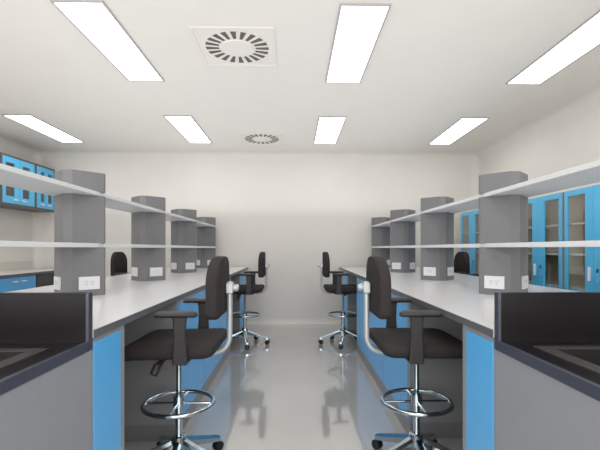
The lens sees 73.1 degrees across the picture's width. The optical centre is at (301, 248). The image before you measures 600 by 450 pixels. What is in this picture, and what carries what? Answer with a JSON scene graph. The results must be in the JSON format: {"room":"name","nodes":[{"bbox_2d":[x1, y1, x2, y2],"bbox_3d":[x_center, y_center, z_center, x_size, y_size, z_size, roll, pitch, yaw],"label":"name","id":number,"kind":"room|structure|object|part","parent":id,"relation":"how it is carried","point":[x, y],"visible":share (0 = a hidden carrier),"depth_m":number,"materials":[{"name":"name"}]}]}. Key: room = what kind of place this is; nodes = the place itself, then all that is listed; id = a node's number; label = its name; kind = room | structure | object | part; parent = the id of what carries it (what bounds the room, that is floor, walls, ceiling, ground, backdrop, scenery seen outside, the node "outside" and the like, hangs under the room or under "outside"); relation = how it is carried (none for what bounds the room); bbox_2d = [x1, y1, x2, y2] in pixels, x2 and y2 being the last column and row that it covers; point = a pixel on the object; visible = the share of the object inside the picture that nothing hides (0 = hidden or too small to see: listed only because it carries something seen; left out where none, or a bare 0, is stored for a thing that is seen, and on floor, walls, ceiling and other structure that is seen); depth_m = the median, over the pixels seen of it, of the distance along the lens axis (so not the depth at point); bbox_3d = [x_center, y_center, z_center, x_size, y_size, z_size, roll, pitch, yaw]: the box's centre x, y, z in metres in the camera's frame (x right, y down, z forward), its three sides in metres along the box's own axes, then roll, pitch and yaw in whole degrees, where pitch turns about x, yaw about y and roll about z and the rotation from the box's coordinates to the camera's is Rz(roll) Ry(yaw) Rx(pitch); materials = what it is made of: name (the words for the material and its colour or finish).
{"room":"laboratory","nodes":[
{"label":"laboratory","id":0,"kind":"room"},
{"bbox_2d":[0,147,30,261],"bbox_3d":[-4.310,-0.168,2.454,0.120,2.800,8.280,0,0,-1],"label":"wall","id":1,"kind":"structure","parent":0,"point":[15,225],"depth_m":6.09,"materials":[{"name":"paint"}]},
{"bbox_2d":[0,152,35,208],"bbox_3d":[-4.130,-0.925,5.683,0.366,0.685,0.710,0,0,-1],"label":"upper cabinet","id":2,"kind":"object","parent":1,"relation":"attached to","point":[10,197],"visible":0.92,"depth_m":5.73,"materials":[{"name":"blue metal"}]},
{"bbox_3d":[-4.309,-0.930,5.680,0.008,0.625,0.666,0,0,-1],"label":"panel","id":3,"kind":"part","parent":2,"relation":"part of","materials":[{"name":"grey metal"}]},
{"bbox_3d":[-3.973,-0.930,5.519,0.018,0.623,0.330,0,0,-1],"label":"door","id":4,"kind":"part","parent":2,"relation":"part of","materials":[{"name":"blue metal"}]},
{"bbox_3d":[-3.979,-0.930,5.853,0.018,0.623,0.330,0,0,-1],"label":"door","id":5,"kind":"part","parent":2,"relation":"part of","materials":[{"name":"blue metal"}]},
{"bbox_2d":[0,136,37,156],"bbox_3d":[-4.195,-1.512,2.456,0.110,0.110,8.280,0,0,-1],"label":"trim","id":6,"kind":"structure","parent":1,"relation":"attached to","point":[6,143],"depth_m":6.10,"materials":[{"name":"paint"}]},
{"bbox_2d":[13,164,54,211],"bbox_3d":[-4.142,-0.925,6.281,0.366,0.685,0.475,0,0,-1],"label":"upper cabinet","id":7,"kind":"object","parent":1,"relation":"attached to","point":[44,203],"visible":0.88,"depth_m":6.29,"materials":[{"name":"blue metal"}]},
{"bbox_3d":[-3.986,-0.930,6.176,0.018,0.623,0.212,0,0,-1],"label":"door","id":8,"kind":"part","parent":7,"relation":"part of","materials":[{"name":"blue metal"}]},
{"bbox_3d":[-3.990,-0.930,6.392,0.018,0.623,0.212,0,0,-1],"label":"door","id":9,"kind":"part","parent":7,"relation":"part of","materials":[{"name":"blue metal"}]},
{"bbox_2d":[43,159,470,318],"bbox_3d":[-0.710,-0.168,6.727,7.490,2.800,0.120,0,0,-1],"label":"wall","id":10,"kind":"structure","parent":0,"point":[293,212],"depth_m":6.67,"materials":[{"name":"paint"}]},
{"bbox_2d":[31,154,42,268],"bbox_3d":[-4.277,-0.168,6.540,0.110,2.800,0.110,0,0,-1],"label":"trim","id":11,"kind":"structure","parent":10,"relation":"attached to","point":[36,217],"depth_m":6.57,"materials":[{"name":"paint"}]},
{"bbox_2d":[37,151,475,160],"bbox_3d":[-0.708,-1.512,6.612,7.250,0.110,0.110,0,0,-1],"label":"trim","id":12,"kind":"structure","parent":10,"relation":"attached to","point":[155,155],"depth_m":6.64,"materials":[{"name":"paint"}]},
{"bbox_2d":[246,318,340,323],"bbox_3d":[-0.708,1.192,6.627,7.250,0.080,0.080,0,0,-1],"label":"baseboard","id":13,"kind":"structure","parent":10,"relation":"attached to","point":[263,320],"depth_m":6.66,"materials":[{"name":"paint"}]},
{"bbox_2d":[471,156,479,210],"bbox_3d":[2.861,-0.168,6.684,0.110,2.800,0.110,0,0,-1],"label":"trim","id":14,"kind":"structure","parent":10,"relation":"attached to","point":[475,162],"depth_m":6.71,"materials":[{"name":"paint"}]},
{"bbox_2d":[124,324,462,449],"bbox_3d":[-0.626,1.282,2.528,7.490,0.100,8.520,0,0,-1],"label":"floor","id":15,"kind":"structure","parent":0,"point":[294,391],"depth_m":3.31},
{"bbox_2d":[0,274,35,291],"bbox_3d":[-3.946,0.795,5.242,0.551,0.874,0.800,0,0,-1],"label":"base cabinet","id":16,"kind":"object","parent":15,"relation":"on","point":[7,284],"visible":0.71,"depth_m":5.25,"materials":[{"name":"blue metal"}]},
{"bbox_3d":[-3.695,0.748,5.077,0.016,0.750,0.420,0,0,-1],"label":"door","id":17,"kind":"part","parent":16,"relation":"part of","materials":[{"name":"blue laminate"}]},
{"bbox_3d":[-3.702,0.748,5.459,0.016,0.750,0.336,0,0,-1],"label":"door","id":18,"kind":"part","parent":16,"relation":"part of","materials":[{"name":"blue laminate"}]},
{"bbox_2d":[0,261,53,277],"bbox_3d":[-3.998,0.278,5.656,0.628,0.161,1.670,0,0,-1],"label":"countertop","id":19,"kind":"structure","parent":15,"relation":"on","point":[20,268],"depth_m":5.91,"materials":[{"name":"white laminate"}]},
{"bbox_2d":[36,273,53,286],"bbox_3d":[-3.965,0.795,6.078,0.545,0.874,0.868,0,0,-1],"label":"drawer unit","id":20,"kind":"object","parent":15,"relation":"on","point":[47,279],"visible":0.19,"depth_m":5.84,"materials":[{"name":"grey metal"}]},
{"bbox_2d":[0,292,92,449],"bbox_3d":[-1.393,0.698,0.908,1.252,1.070,1.171,0,0,-1],"label":"sink","id":21,"kind":"object","parent":15,"relation":"on","point":[46,338],"visible":1,"depth_m":1.38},
{"bbox_2d":[0,348,48,368],"bbox_3d":[-1.272,0.453,0.940,0.831,0.224,0.867,0,0,-1],"label":"basin","id":22,"kind":"object","parent":21,"relation":"in","point":[9,357],"depth_m":1.33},
{"bbox_3d":[-1.409,0.269,1.478,1.242,0.212,0.030,0,0,-1],"label":"splash panel","id":23,"kind":"part","parent":21,"relation":"part of","materials":[{"name":"black plastic"}]},
{"bbox_2d":[92,325,123,449],"bbox_3d":[-1.116,0.783,1.644,0.674,0.899,0.287,0,0,-1],"label":"base cabinet","id":24,"kind":"object","parent":15,"relation":"on","point":[108,348],"visible":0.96,"depth_m":1.63,"materials":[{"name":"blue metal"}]},
{"bbox_2d":[110,252,128,275],"bbox_3d":[-2.229,0.638,5.368,0.618,1.189,0.620,0,0,-1],"label":"chair","id":25,"kind":"object","parent":15,"relation":"on","point":[118,264],"visible":0.16,"depth_m":5.27,"materials":[{"name":"black fabric"}]},
{"bbox_2d":[10,267,247,337],"bbox_3d":[-1.453,0.767,4.043,1.259,0.930,5.096,0,0,-1],"label":"countertop","id":26,"kind":"structure","parent":15,"relation":"on","point":[125,300],"depth_m":2.72,"materials":[{"name":"white laminate"}]},
{"bbox_2d":[54,169,104,295],"bbox_3d":[-1.452,-0.093,2.645,0.259,0.792,0.263,0,0,43],"label":"column","id":27,"kind":"structure","parent":26,"relation":"on","point":[78,218],"depth_m":2.56,"materials":[{"name":"grey metal"}]},
{"bbox_2d":[54,276,60,289],"bbox_3d":[-1.553,0.220,2.569,0.092,0.082,0.096,0,0,-1],"label":"outlet plate","id":28,"kind":"object","parent":27,"relation":"attached to","point":[57,279],"depth_m":2.55,"materials":[{"name":"white plastic"}]},
{"bbox_2d":[79,276,99,289],"bbox_3d":[-1.351,0.220,2.573,0.092,0.082,0.096,0,0,-1],"label":"outlet plate","id":29,"kind":"object","parent":27,"relation":"attached to","point":[85,282],"depth_m":2.57,"materials":[{"name":"white plastic"}]},
{"bbox_2d":[131,196,165,280],"bbox_3d":[-1.477,-0.093,3.895,0.259,0.792,0.263,0,0,43],"label":"column","id":30,"kind":"structure","parent":26,"relation":"on","point":[147,228],"depth_m":3.81,"materials":[{"name":"grey metal"}]},
{"bbox_2d":[0,163,214,226],"bbox_3d":[-1.489,-0.353,3.856,0.307,0.025,5.270,0,0,-1],"label":"shelf","id":31,"kind":"object","parent":30,"relation":"attached to","point":[10,176],"visible":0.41,"depth_m":2.34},
{"bbox_2d":[0,241,214,247],"bbox_3d":[-1.489,-0.021,3.856,0.307,0.026,5.270,0,0,-1],"label":"shelf","id":32,"kind":"object","parent":30,"relation":"attached to","point":[2,243],"visible":0.9,"depth_m":2.40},
{"bbox_2d":[132,267,137,275],"bbox_3d":[-1.578,0.220,3.819,0.092,0.082,0.096,0,0,-1],"label":"outlet plate","id":33,"kind":"object","parent":30,"relation":"attached to","point":[134,269],"depth_m":3.81,"materials":[{"name":"white plastic"}]},
{"bbox_2d":[150,267,162,275],"bbox_3d":[-1.376,0.220,3.823,0.092,0.082,0.096,0,0,-1],"label":"outlet plate","id":34,"kind":"object","parent":30,"relation":"attached to","point":[154,271],"depth_m":3.82,"materials":[{"name":"white plastic"}]},
{"bbox_2d":[171,209,196,272],"bbox_3d":[-1.502,-0.093,5.145,0.259,0.792,0.263,0,0,43],"label":"column","id":35,"kind":"structure","parent":26,"relation":"on","point":[183,233],"depth_m":5.05,"materials":[{"name":"grey metal"}]},
{"bbox_2d":[171,263,176,268],"bbox_3d":[-1.603,0.220,5.069,0.092,0.082,0.096,0,0,-1],"label":"outlet plate","id":36,"kind":"object","parent":35,"relation":"attached to","point":[173,265],"depth_m":5.06,"materials":[{"name":"white plastic"}]},
{"bbox_2d":[186,263,194,268],"bbox_3d":[-1.401,0.220,5.072,0.092,0.082,0.096,0,0,-1],"label":"outlet plate","id":37,"kind":"object","parent":35,"relation":"attached to","point":[188,265],"depth_m":5.07,"materials":[{"name":"white plastic"}]},
{"bbox_2d":[197,217,215,267],"bbox_3d":[-1.528,-0.093,6.404,0.259,0.792,0.263,0,0,43],"label":"column","id":38,"kind":"structure","parent":26,"relation":"on","point":[206,236],"depth_m":6.30,"materials":[{"name":"grey metal"}]},
{"bbox_2d":[124,277,230,440],"bbox_3d":[-1.146,0.783,3.693,0.696,0.899,2.210,0,0,-1],"label":"base cabinet","id":39,"kind":"object","parent":15,"relation":"on","point":[139,385],"visible":0.32,"depth_m":2.59,"materials":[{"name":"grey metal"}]},
{"bbox_3d":[-0.809,0.740,2.994,0.005,0.774,0.730,0,0,-1],"label":"door","id":40,"kind":"part","parent":39,"relation":"part of","materials":[{"name":"blue laminate"}]},
{"bbox_3d":[-0.823,0.740,3.714,0.005,0.774,0.690,0,0,-1],"label":"door","id":41,"kind":"part","parent":39,"relation":"part of","materials":[{"name":"blue laminate"}]},
{"bbox_3d":[-0.838,0.740,4.424,0.005,0.774,0.710,0,0,-1],"label":"door","id":42,"kind":"part","parent":39,"relation":"part of","materials":[{"name":"blue laminate"}]},
{"bbox_2d":[124,256,238,449],"bbox_3d":[-0.670,0.638,2.225,0.642,1.189,0.618,0,0,-1],"label":"chair","id":43,"kind":"object","parent":15,"relation":"on","point":[179,344],"visible":0.99,"depth_m":2.14,"materials":[{"name":"black fabric"}]},
{"bbox_3d":[-0.716,0.600,2.078,0.045,0.078,0.178,0,0,13],"label":"lever","id":44,"kind":"part","parent":43,"relation":"part of","materials":[{"name":"black plastic"}]},
{"bbox_3d":[-0.685,0.524,2.237,0.490,0.088,0.480,0,0,-1],"label":"seat","id":45,"kind":"part","parent":43,"relation":"part of","materials":[{"name":"black fabric"}]},
{"bbox_3d":[-0.598,0.452,2.021,0.072,0.238,0.111,0,0,-1],"label":"armrest post","id":46,"kind":"part","parent":43,"relation":"part of","materials":[{"name":"black plastic"}]},
{"bbox_3d":[-0.606,0.452,2.456,0.072,0.238,0.111,0,0,-1],"label":"armrest post","id":47,"kind":"part","parent":43,"relation":"part of","materials":[{"name":"black plastic"}]},
{"bbox_3d":[-0.456,0.204,2.241,0.077,0.322,0.400,0,0,-1],"label":"backrest","id":48,"kind":"part","parent":43,"relation":"part of","materials":[{"name":"black fabric"}]},
{"bbox_3d":[-0.365,0.217,2.243,0.030,0.040,0.040,0,0,-1],"label":"knob","id":49,"kind":"part","parent":43,"relation":"part of","materials":[{"name":"silver metal"}]},
{"bbox_2d":[231,271,244,337],"bbox_3d":[-1.190,0.783,5.877,0.696,0.899,0.560,0,0,-1],"label":"base cabinet","id":50,"kind":"object","parent":15,"relation":"on","point":[238,305],"visible":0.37,"depth_m":5.60,"materials":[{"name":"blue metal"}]},
{"bbox_3d":[-0.867,0.740,5.884,0.005,0.774,0.510,0,0,-1],"label":"door","id":51,"kind":"part","parent":50,"relation":"part of","materials":[{"name":"blue laminate"}]},
{"bbox_2d":[232,252,270,348],"bbox_3d":[-0.716,0.638,5.228,0.618,1.189,0.620,0,0,-1],"label":"chair","id":52,"kind":"object","parent":15,"relation":"on","point":[250,288],"visible":0.77,"depth_m":5.15,"materials":[{"name":"black fabric"}]},
{"bbox_3d":[-0.742,0.524,5.236,0.490,0.088,0.480,0,0,-1],"label":"seat","id":53,"kind":"part","parent":52,"relation":"part of","materials":[{"name":"black fabric"}]},
{"bbox_3d":[-0.655,0.452,5.020,0.072,0.238,0.111,0,0,-1],"label":"armrest post","id":54,"kind":"part","parent":52,"relation":"part of","materials":[{"name":"black plastic"}]},
{"bbox_3d":[-0.664,0.452,5.455,0.072,0.238,0.111,0,0,-1],"label":"armrest post","id":55,"kind":"part","parent":52,"relation":"part of","materials":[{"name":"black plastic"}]},
{"bbox_3d":[-0.513,0.204,5.241,0.077,0.322,0.400,0,0,-1],"label":"backrest","id":56,"kind":"part","parent":52,"relation":"part of","materials":[{"name":"black fabric"}]},
{"bbox_2d":[317,252,356,348],"bbox_3d":[0.511,0.638,5.253,0.618,1.189,0.620,0,0,-1],"label":"chair","id":57,"kind":"object","parent":15,"relation":"on","point":[336,287],"visible":0.93,"depth_m":5.18,"materials":[{"name":"black fabric"}]},
{"bbox_3d":[0.307,0.204,5.257,0.077,0.322,0.400,0,0,-1],"label":"backrest","id":58,"kind":"part","parent":57,"relation":"part of","materials":[{"name":"black fabric"}]},
{"bbox_3d":[0.449,0.452,5.478,0.072,0.238,0.111,0,0,-1],"label":"armrest post","id":59,"kind":"part","parent":57,"relation":"part of","materials":[{"name":"black plastic"}]},
{"bbox_3d":[0.458,0.452,5.043,0.072,0.238,0.111,0,0,-1],"label":"armrest post","id":60,"kind":"part","parent":57,"relation":"part of","materials":[{"name":"black plastic"}]},
{"bbox_3d":[0.536,0.524,5.262,0.490,0.088,0.480,0,0,-1],"label":"seat","id":61,"kind":"part","parent":57,"relation":"part of","materials":[{"name":"black fabric"}]},
{"bbox_2d":[343,271,356,336],"bbox_3d":[0.953,0.783,5.920,0.696,0.899,0.560,0,0,-1],"label":"base cabinet","id":62,"kind":"object","parent":15,"relation":"on","point":[350,300],"visible":0.22,"depth_m":5.64,"materials":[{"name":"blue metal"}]},
{"bbox_3d":[0.630,0.740,5.914,0.005,0.774,0.510,0,0,-1],"label":"door","id":63,"kind":"part","parent":62,"relation":"part of","materials":[{"name":"blue laminate"}]},
{"bbox_2d":[357,256,462,449],"bbox_3d":[0.631,0.638,2.251,0.642,1.189,0.618,0,0,-1],"label":"chair","id":64,"kind":"object","parent":15,"relation":"on","point":[415,343],"visible":0.98,"depth_m":2.18,"materials":[{"name":"black fabric"}]},
{"bbox_3d":[0.325,0.217,2.257,0.030,0.040,0.040,0,0,-1],"label":"knob","id":65,"kind":"part","parent":64,"relation":"part of","materials":[{"name":"silver metal"}]},
{"bbox_3d":[0.416,0.204,2.259,0.077,0.322,0.400,0,0,-1],"label":"backrest","id":66,"kind":"part","parent":64,"relation":"part of","materials":[{"name":"black fabric"}]},
{"bbox_3d":[0.557,0.452,2.479,0.072,0.238,0.111,0,0,-1],"label":"armrest post","id":67,"kind":"part","parent":64,"relation":"part of","materials":[{"name":"black plastic"}]},
{"bbox_3d":[0.566,0.452,2.044,0.072,0.238,0.111,0,0,-1],"label":"armrest post","id":68,"kind":"part","parent":64,"relation":"part of","materials":[{"name":"black plastic"}]},
{"bbox_3d":[0.645,0.524,2.263,0.490,0.088,0.480,0,0,-1],"label":"seat","id":69,"kind":"part","parent":64,"relation":"part of","materials":[{"name":"black fabric"}]},
{"bbox_2d":[357,277,462,437],"bbox_3d":[0.997,0.783,3.736,0.696,0.899,2.210,0,0,-1],"label":"base cabinet","id":70,"kind":"object","parent":15,"relation":"on","point":[443,376],"visible":0.38,"depth_m":2.63,"materials":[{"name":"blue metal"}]},
{"bbox_3d":[0.659,0.740,4.454,0.005,0.774,0.710,0,0,-1],"label":"door","id":71,"kind":"part","parent":70,"relation":"part of","materials":[{"name":"blue laminate"}]},
{"bbox_3d":[0.673,0.740,3.744,0.005,0.774,0.690,0,0,-1],"label":"door","id":72,"kind":"part","parent":70,"relation":"part of","materials":[{"name":"blue laminate"}]},
{"bbox_3d":[0.688,0.740,3.024,0.005,0.774,0.730,0,0,-1],"label":"door","id":73,"kind":"part","parent":70,"relation":"part of","materials":[{"name":"blue laminate"}]},
{"bbox_2d":[339,267,577,337],"bbox_3d":[1.290,0.767,4.086,1.259,0.930,5.120,0,0,-1],"label":"countertop","id":74,"kind":"structure","parent":15,"relation":"on","point":[459,299],"depth_m":2.69,"materials":[{"name":"white laminate"}]},
{"bbox_2d":[371,217,389,267],"bbox_3d":[1.272,-0.093,6.461,0.259,0.792,0.263,0,0,43],"label":"column","id":75,"kind":"structure","parent":74,"relation":"on","point":[380,236],"depth_m":6.36,"materials":[{"name":"grey metal"}]},
{"bbox_2d":[390,209,414,272],"bbox_3d":[1.297,-0.093,5.201,0.259,0.792,0.263,0,0,43],"label":"column","id":76,"kind":"structure","parent":74,"relation":"on","point":[402,233],"depth_m":5.11,"materials":[{"name":"grey metal"}]},
{"bbox_2d":[392,262,400,268],"bbox_3d":[1.196,0.220,5.125,0.092,0.082,0.096,0,0,-1],"label":"outlet plate","id":77,"kind":"object","parent":76,"relation":"attached to","point":[395,265],"depth_m":5.12,"materials":[{"name":"white plastic"}]},
{"bbox_2d":[421,196,453,280],"bbox_3d":[1.322,-0.093,3.951,0.259,0.792,0.263,0,0,43],"label":"column","id":78,"kind":"structure","parent":74,"relation":"on","point":[437,228],"depth_m":3.86,"materials":[{"name":"grey metal"}]},
{"bbox_2d":[423,267,435,275],"bbox_3d":[1.222,0.220,3.875,0.092,0.082,0.096,0,0,-1],"label":"outlet plate","id":79,"kind":"object","parent":78,"relation":"attached to","point":[427,271],"depth_m":3.87,"materials":[{"name":"white plastic"}]},
{"bbox_2d":[447,267,453,275],"bbox_3d":[1.423,0.220,3.879,0.092,0.082,0.096,0,0,-1],"label":"outlet plate","id":80,"kind":"object","parent":78,"relation":"attached to","point":[450,270],"depth_m":3.87,"materials":[{"name":"white plastic"}]},
{"bbox_2d":[372,160,599,226],"bbox_3d":[1.333,-0.353,3.913,0.307,0.025,5.270,0,0,-1],"label":"shelf","id":81,"kind":"object","parent":78,"relation":"attached to","point":[589,173],"visible":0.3,"depth_m":2.30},
{"bbox_2d":[372,240,599,247],"bbox_3d":[1.333,-0.021,3.913,0.307,0.026,5.270,0,0,-1],"label":"shelf","id":82,"kind":"object","parent":78,"relation":"attached to","point":[596,243],"visible":0.9,"depth_m":2.30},
{"bbox_2d":[479,171,527,294],"bbox_3d":[1.347,-0.093,2.701,0.259,0.792,0.263,0,0,43],"label":"column","id":83,"kind":"structure","parent":74,"relation":"on","point":[503,218],"depth_m":2.62,"materials":[{"name":"grey metal"}]},
{"bbox_2d":[484,276,504,288],"bbox_3d":[1.247,0.220,2.625,0.092,0.082,0.096,0,0,-1],"label":"outlet plate","id":84,"kind":"object","parent":83,"relation":"attached to","point":[490,282],"depth_m":2.62,"materials":[{"name":"white plastic"}]},
{"bbox_2d":[522,276,527,288],"bbox_3d":[1.448,0.220,2.629,0.092,0.082,0.096,0,0,-1],"label":"outlet plate","id":85,"kind":"object","parent":83,"relation":"attached to","point":[524,278],"depth_m":2.61,"materials":[{"name":"white plastic"}]},
{"bbox_2d":[454,252,469,273],"bbox_3d":[1.990,0.638,5.533,0.618,1.189,0.620,0,0,-1],"label":"chair","id":86,"kind":"object","parent":15,"relation":"on","point":[461,260],"visible":0.13,"depth_m":5.46,"materials":[{"name":"black fabric"}]},
{"bbox_2d":[461,210,478,273],"bbox_3d":[2.713,0.338,6.043,0.408,1.790,0.805,0,0,-1],"label":"tall cabinet","id":87,"kind":"object","parent":15,"relation":"on","point":[469,220],"visible":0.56,"depth_m":6.22,"materials":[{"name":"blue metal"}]},
{"bbox_3d":[2.534,0.297,6.234,0.018,1.701,0.384,0,0,-1],"label":"door","id":88,"kind":"part","parent":87,"relation":"part of","materials":[{"name":"blue metal"}]},
{"bbox_3d":[2.542,0.297,5.846,0.018,1.701,0.384,0,0,-1],"label":"door","id":89,"kind":"part","parent":87,"relation":"part of","materials":[{"name":"blue metal"}]},
{"bbox_2d":[463,325,494,449],"bbox_3d":[1.050,0.783,1.664,0.674,0.899,0.287,0,0,-1],"label":"base cabinet","id":90,"kind":"object","parent":15,"relation":"on","point":[478,348],"visible":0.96,"depth_m":1.64,"materials":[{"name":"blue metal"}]},
{"bbox_2d":[528,192,563,288],"bbox_3d":[2.746,0.338,4.404,0.408,1.790,0.805,0,0,-1],"label":"tall cabinet","id":91,"kind":"object","parent":15,"relation":"on","point":[545,213],"visible":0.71,"depth_m":4.46,"materials":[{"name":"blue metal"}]},
{"bbox_3d":[2.567,0.297,4.594,0.018,1.701,0.384,0,0,-1],"label":"door","id":92,"kind":"part","parent":91,"relation":"part of","materials":[{"name":"blue metal"}]},
{"bbox_3d":[2.551,0.230,4.445,0.020,0.125,0.020,0,0,-1],"label":"handle","id":93,"kind":"part","parent":91,"relation":"part of","materials":[{"name":"white plastic"}]},
{"bbox_2d":[528,224,558,228],"bbox_3d":[2.770,-0.236,4.404,0.339,0.018,0.767,0,0,-1],"label":"shelf","id":94,"kind":"object","parent":91,"relation":"attached to","point":[529,226],"depth_m":4.39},
{"bbox_2d":[528,253,558,254],"bbox_3d":[2.770,0.059,4.404,0.339,0.018,0.767,0,0,-1],"label":"shelf","id":95,"kind":"object","parent":91,"relation":"attached to","point":[528,253],"depth_m":4.25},
{"bbox_2d":[528,280,558,286],"bbox_3d":[2.770,0.384,4.404,0.339,0.018,0.767,0,0,-1],"label":"shelf","id":96,"kind":"object","parent":91,"relation":"attached to","point":[555,283],"depth_m":4.46,"materials":[{"name":"white"}]},
{"bbox_3d":[2.575,0.297,4.206,0.018,1.701,0.384,0,0,-1],"label":"door","id":97,"kind":"part","parent":91,"relation":"part of","materials":[{"name":"blue metal"}]},
{"bbox_3d":[2.945,0.306,4.407,0.009,1.692,0.769,0,0,-1],"label":"panel","id":98,"kind":"part","parent":91,"relation":"part of","materials":[{"name":"glass"}]},
{"bbox_2d":[494,292,599,449],"bbox_3d":[1.355,0.698,0.951,1.252,1.070,1.147,0,0,-1],"label":"sink","id":99,"kind":"object","parent":15,"relation":"on","point":[547,344],"visible":1,"depth_m":1.38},
{"bbox_3d":[1.349,0.269,1.509,1.242,0.212,0.030,0,0,-1],"label":"splash panel","id":100,"kind":"part","parent":99,"relation":"part of","materials":[{"name":"black plastic"}]},
{"bbox_2d":[533,346,599,373],"bbox_3d":[1.233,0.453,0.990,0.831,0.224,0.867,0,0,-1],"label":"basin","id":101,"kind":"object","parent":99,"relation":"in","point":[587,358],"depth_m":1.38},
{"bbox_2d":[564,184,599,291],"bbox_3d":[2.763,0.338,3.584,0.408,1.790,0.805,0,0,-1],"label":"tall cabinet","id":102,"kind":"object","parent":15,"relation":"on","point":[582,205],"visible":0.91,"depth_m":3.92,"materials":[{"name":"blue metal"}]},
{"bbox_2d":[569,222,584,224],"bbox_3d":[2.786,-0.236,3.584,0.339,0.018,0.767,0,0,-1],"label":"shelf","id":103,"kind":"object","parent":102,"relation":"attached to","point":[570,223],"depth_m":3.86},
{"bbox_2d":[569,287,584,290],"bbox_3d":[2.786,0.384,3.584,0.339,0.018,0.767,0,0,-1],"label":"shelf","id":104,"kind":"object","parent":102,"relation":"attached to","point":[573,288],"depth_m":3.89,"materials":[{"name":"white"}]},
{"bbox_3d":[2.568,0.230,3.625,0.020,0.125,0.020,0,0,-1],"label":"handle","id":105,"kind":"part","parent":102,"relation":"part of","materials":[{"name":"white plastic"}]},
{"bbox_3d":[2.592,0.297,3.386,0.018,1.701,0.384,0,0,-1],"label":"door","id":106,"kind":"part","parent":102,"relation":"part of","materials":[{"name":"blue metal"}]},
{"bbox_2d":[0,0,599,152],"bbox_3d":[-0.626,-1.617,2.528,7.490,0.100,8.520,0,0,-1],"label":"ceiling","id":107,"kind":"structure","parent":0,"point":[433,64],"depth_m":3.78,"materials":[{"name":"paint"}]},
{"bbox_2d":[2,114,83,142],"bbox_3d":[-3.348,-1.562,5.334,0.330,0.012,1.220,0,0,-1],"label":"recessed light","id":108,"kind":"object","parent":107,"relation":"in","point":[28,120],"visible":1,"depth_m":5.22,"materials":[{"name":"white plastic"}]},
{"bbox_2d":[50,0,164,81],"bbox_3d":[-1.434,-1.562,3.162,0.330,0.012,1.220,0,0,-1],"label":"recessed light","id":109,"kind":"object","parent":107,"relation":"in","point":[94,19],"visible":1,"depth_m":2.98,"materials":[{"name":"white plastic"}]},
{"bbox_2d":[163,115,211,142],"bbox_3d":[-1.478,-1.562,5.371,0.330,0.012,1.220,0,0,-1],"label":"recessed light","id":110,"kind":"object","parent":107,"relation":"in","point":[186,125],"visible":1,"depth_m":5.26,"materials":[{"name":"white plastic"}]},
{"bbox_2d":[189,26,277,65],"bbox_3d":[-0.503,-1.562,3.160,0.600,0.012,0.600,0,0,-1],"label":"ceiling vent","id":111,"kind":"object","parent":107,"relation":"in","point":[218,45],"visible":1,"depth_m":3.10,"materials":[{"name":"white metal"}]},
{"bbox_2d":[238,133,282,144],"bbox_3d":[-0.573,-1.562,5.790,0.600,0.012,0.600,0,0,-1],"label":"ceiling vent","id":112,"kind":"object","parent":107,"relation":"in","point":[246,138],"visible":1,"depth_m":5.76,"materials":[{"name":"white metal"}]},
{"bbox_2d":[314,116,346,143],"bbox_3d":[0.351,-1.562,5.408,0.330,0.012,1.220,0,0,-1],"label":"recessed light","id":113,"kind":"object","parent":107,"relation":"in","point":[328,129],"visible":1,"depth_m":5.31,"materials":[{"name":"white plastic"}]},
{"bbox_2d":[325,3,391,82],"bbox_3d":[0.396,-1.562,3.199,0.330,0.012,1.220,0,0,-1],"label":"recessed light","id":114,"kind":"object","parent":107,"relation":"in","point":[358,28],"visible":1,"depth_m":3.02,"materials":[{"name":"white plastic"}]},
{"bbox_2d":[428,117,488,143],"bbox_3d":[2.061,-1.562,5.442,0.330,0.012,1.220,0,0,-1],"label":"recessed light","id":115,"kind":"object","parent":107,"relation":"in","point":[464,125],"visible":1,"depth_m":5.31,"materials":[{"name":"white plastic"}]},
{"bbox_2d":[505,10,599,84],"bbox_3d":[2.106,-1.562,3.233,0.330,0.012,1.220,0,0,-1],"label":"recessed light","id":116,"kind":"object","parent":107,"relation":"in","point":[584,38],"visible":1,"depth_m":3.25,"materials":[{"name":"white plastic"}]},
{"bbox_2d":[480,102,599,198],"bbox_3d":[3.058,-0.168,2.602,0.120,2.800,8.280,0,0,-1],"label":"wall","id":117,"kind":"structure","parent":0,"point":[574,141],"depth_m":4.74,"materials":[{"name":"paint"}]},
{"bbox_2d":[474,86,599,158],"bbox_3d":[2.943,-1.512,2.600,0.110,0.110,8.280,0,0,-1],"label":"trim","id":118,"kind":"structure","parent":117,"relation":"attached to","point":[592,97],"depth_m":4.84,"materials":[{"name":"paint"}]}
]}

